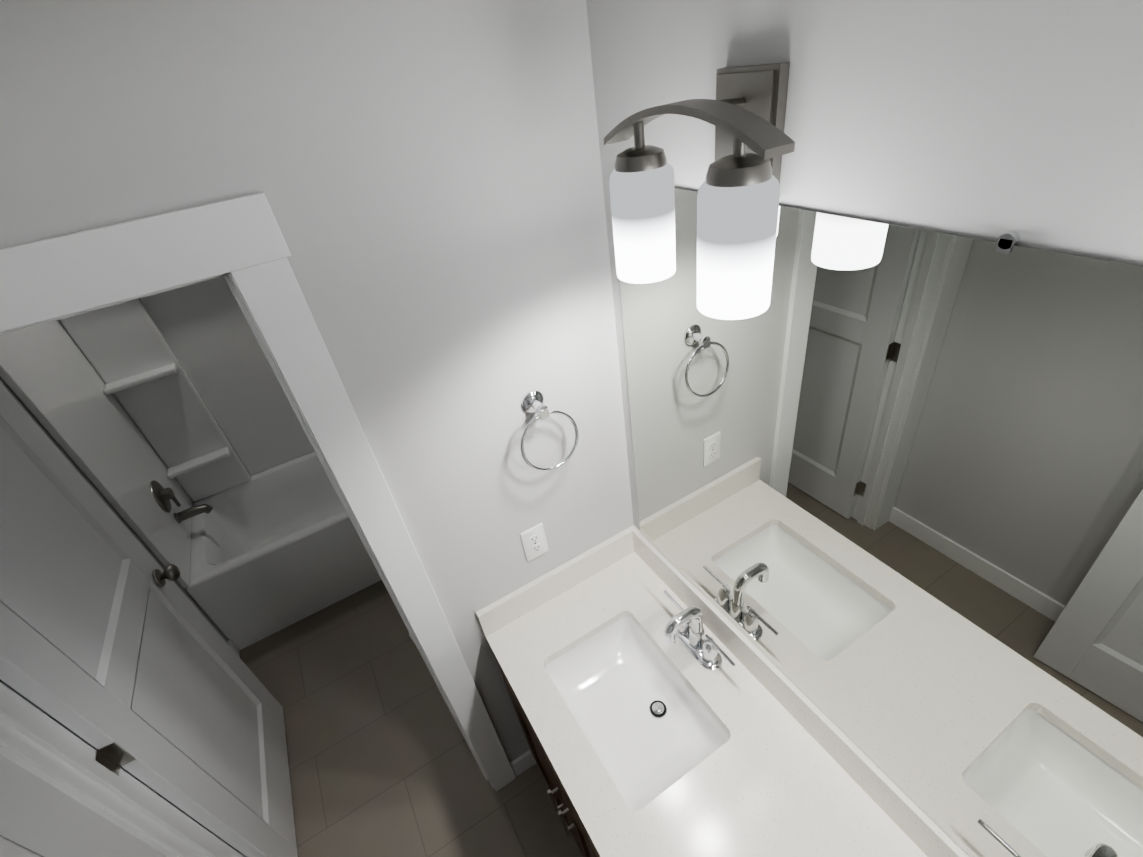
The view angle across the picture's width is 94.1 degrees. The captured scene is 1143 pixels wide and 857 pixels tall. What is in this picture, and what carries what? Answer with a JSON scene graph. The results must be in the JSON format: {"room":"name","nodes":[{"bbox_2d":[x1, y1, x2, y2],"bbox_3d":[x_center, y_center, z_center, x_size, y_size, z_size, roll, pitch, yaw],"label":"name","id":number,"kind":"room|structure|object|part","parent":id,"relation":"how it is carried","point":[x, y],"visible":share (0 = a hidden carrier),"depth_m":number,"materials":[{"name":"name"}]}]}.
{"room":"bathroom","nodes":[
{"label":"bathroom","id":0,"kind":"room"},
{"bbox_2d":[0,377,227,856],"bbox_3d":[-1.051,0.940,0.734,0.100,2.440,5.200,-24,38,-20],"label":"wall","id":1,"kind":"structure","parent":0,"point":[9,848],"depth_m":1.95,"materials":[{"name":"grey paint"}]},
{"bbox_2d":[227,640,239,656],"bbox_3d":[-1.405,1.365,2.256,0.030,0.100,1.203,-24,38,-20],"label":"baseboard","id":2,"kind":"structure","parent":1,"relation":"attached to","point":[229,642],"depth_m":2.67,"materials":[{"name":"white wood"}]},
{"bbox_2d":[0,0,633,762],"bbox_3d":[-0.547,0.405,1.373,1.620,2.440,0.115,-24,38,-20],"label":"wall","id":3,"kind":"structure","parent":0,"point":[424,176],"depth_m":0.98,"materials":[{"name":"grey paint"}]},
{"bbox_2d":[0,383,297,856],"bbox_3d":[-1.281,0.638,1.563,0.159,2.022,0.772,-24,38,-20],"label":"door leaf","id":4,"kind":"structure","parent":3,"relation":"in","point":[117,651],"depth_m":1.51,"materials":[{"name":"painted wood"},{"name":"nickel"}]},
{"bbox_3d":[-1.440,0.511,1.829,0.159,0.066,0.104,-24,38,-20],"label":"knob","id":5,"kind":"part","parent":4,"relation":"part of","materials":[{"name":"silver metal"}]},
{"bbox_2d":[0,192,515,856],"bbox_3d":[-0.802,0.648,1.346,0.975,2.146,0.153,-24,38,-20],"label":"trim","id":6,"kind":"structure","parent":3,"relation":"attached to","point":[52,804],"depth_m":1.06,"materials":[{"name":"white wood"}]},
{"bbox_2d":[520,523,548,560],"bbox_3d":[-0.106,0.332,1.545,0.072,0.116,0.009,-24,38,-20],"label":"electrical outlet plate","id":7,"kind":"object","parent":3,"relation":"attached to","point":[534,542],"visible":1,"depth_m":1.54,"materials":[{"name":"white plastic"}]},
{"bbox_2d":[520,390,578,470],"bbox_3d":[-0.068,0.006,1.329,0.161,0.199,0.078,-24,38,-20],"label":"towel ring","id":8,"kind":"object","parent":3,"relation":"attached to","point":[532,401],"visible":1,"depth_m":1.30,"materials":[{"name":"silver metal"}]},
{"bbox_2d":[240,580,582,856],"bbox_3d":[-0.153,1.619,1.752,1.820,0.060,5.200,-24,38,-20],"label":"floor","id":9,"kind":"structure","parent":0,"point":[382,762],"depth_m":2.21,"materials":[{"name":"tile"}]},
{"bbox_2d":[0,276,381,649],"bbox_3d":[-1.359,-0.201,2.687,1.619,2.126,0.778,-24,38,-20],"label":"shower","id":10,"kind":"object","parent":9,"relation":"on","point":[169,422],"visible":0.46,"depth_m":2.67,"materials":[{"name":"white plastic"}]},
{"bbox_2d":[476,525,968,856],"bbox_3d":[0.399,1.137,1.331,0.596,1.057,1.549,-24,38,-20],"label":"bathroom vanity","id":11,"kind":"object","parent":9,"relation":"on","point":[663,706],"visible":1,"depth_m":1.37,"materials":[{"name":"white stone"}]},
{"bbox_2d":[534,607,743,833],"bbox_3d":[0.167,0.783,1.454,0.358,0.139,0.502,-24,38,-20],"label":"sink","id":12,"kind":"object","parent":11,"relation":"in","point":[645,724],"depth_m":1.51,"materials":[{"name":"white ceramic"}]},
{"bbox_2d":[663,590,735,670],"bbox_3d":[0.305,0.547,1.421,0.138,0.182,0.278,-24,38,-20],"label":"faucet","id":13,"kind":"object","parent":11,"relation":"on","point":[686,644],"depth_m":1.43,"materials":[{"name":"silver metal"}]},
{"bbox_2d":[586,0,1142,529],"bbox_3d":[0.417,0.276,1.335,0.100,2.440,5.200,-24,38,-20],"label":"wall","id":14,"kind":"structure","parent":0,"point":[994,120],"depth_m":0.58,"materials":[{"name":"grey paint"}]},
{"bbox_2d":[604,62,794,319],"bbox_3d":[0.196,-0.352,0.780,0.178,0.280,0.330,-24,38,-20],"label":"sconce","id":15,"kind":"object","parent":14,"relation":"attached to","point":[738,195],"visible":1,"depth_m":0.71,"materials":[{"name":"white glass"}]},
{"bbox_3d":[0.119,-0.339,0.875,0.102,0.171,0.102,-24,38,-20],"label":"lamp shade","id":16,"kind":"part","parent":15,"relation":"part of","materials":[{"name":"white glass"}]},
{"bbox_3d":[0.128,-0.279,0.917,0.099,0.002,0.099,-24,38,-20],"label":"bulb","id":17,"kind":"part","parent":15,"relation":"part of","materials":[{"name":"white glass"}]},
{"bbox_3d":[0.232,-0.188,0.765,0.099,0.002,0.099,-24,38,-20],"label":"bulb","id":18,"kind":"part","parent":15,"relation":"part of","materials":[{"name":"white glass"}]},
{"bbox_3d":[0.222,-0.248,0.722,0.102,0.171,0.102,-24,38,-20],"label":"lamp shade","id":19,"kind":"part","parent":15,"relation":"part of","materials":[{"name":"white glass"}]},
{"bbox_2d":[619,187,1142,856],"bbox_3d":[0.530,0.238,0.860,0.005,1.063,1.493,-24,38,-20],"label":"mirror","id":20,"kind":"object","parent":14,"relation":"attached to","point":[889,485],"visible":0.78,"depth_m":0.77,"materials":[{"name":"clear glass"}]},
{"bbox_2d":[996,231,1019,253],"bbox_3d":[0.457,-0.195,0.557,0.010,0.020,0.016,-24,38,-20],"label":"mirror clip","id":21,"kind":"object","parent":14,"relation":"attached to","point":[1007,242],"visible":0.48,"depth_m":0.55,"materials":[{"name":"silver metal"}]}
]}

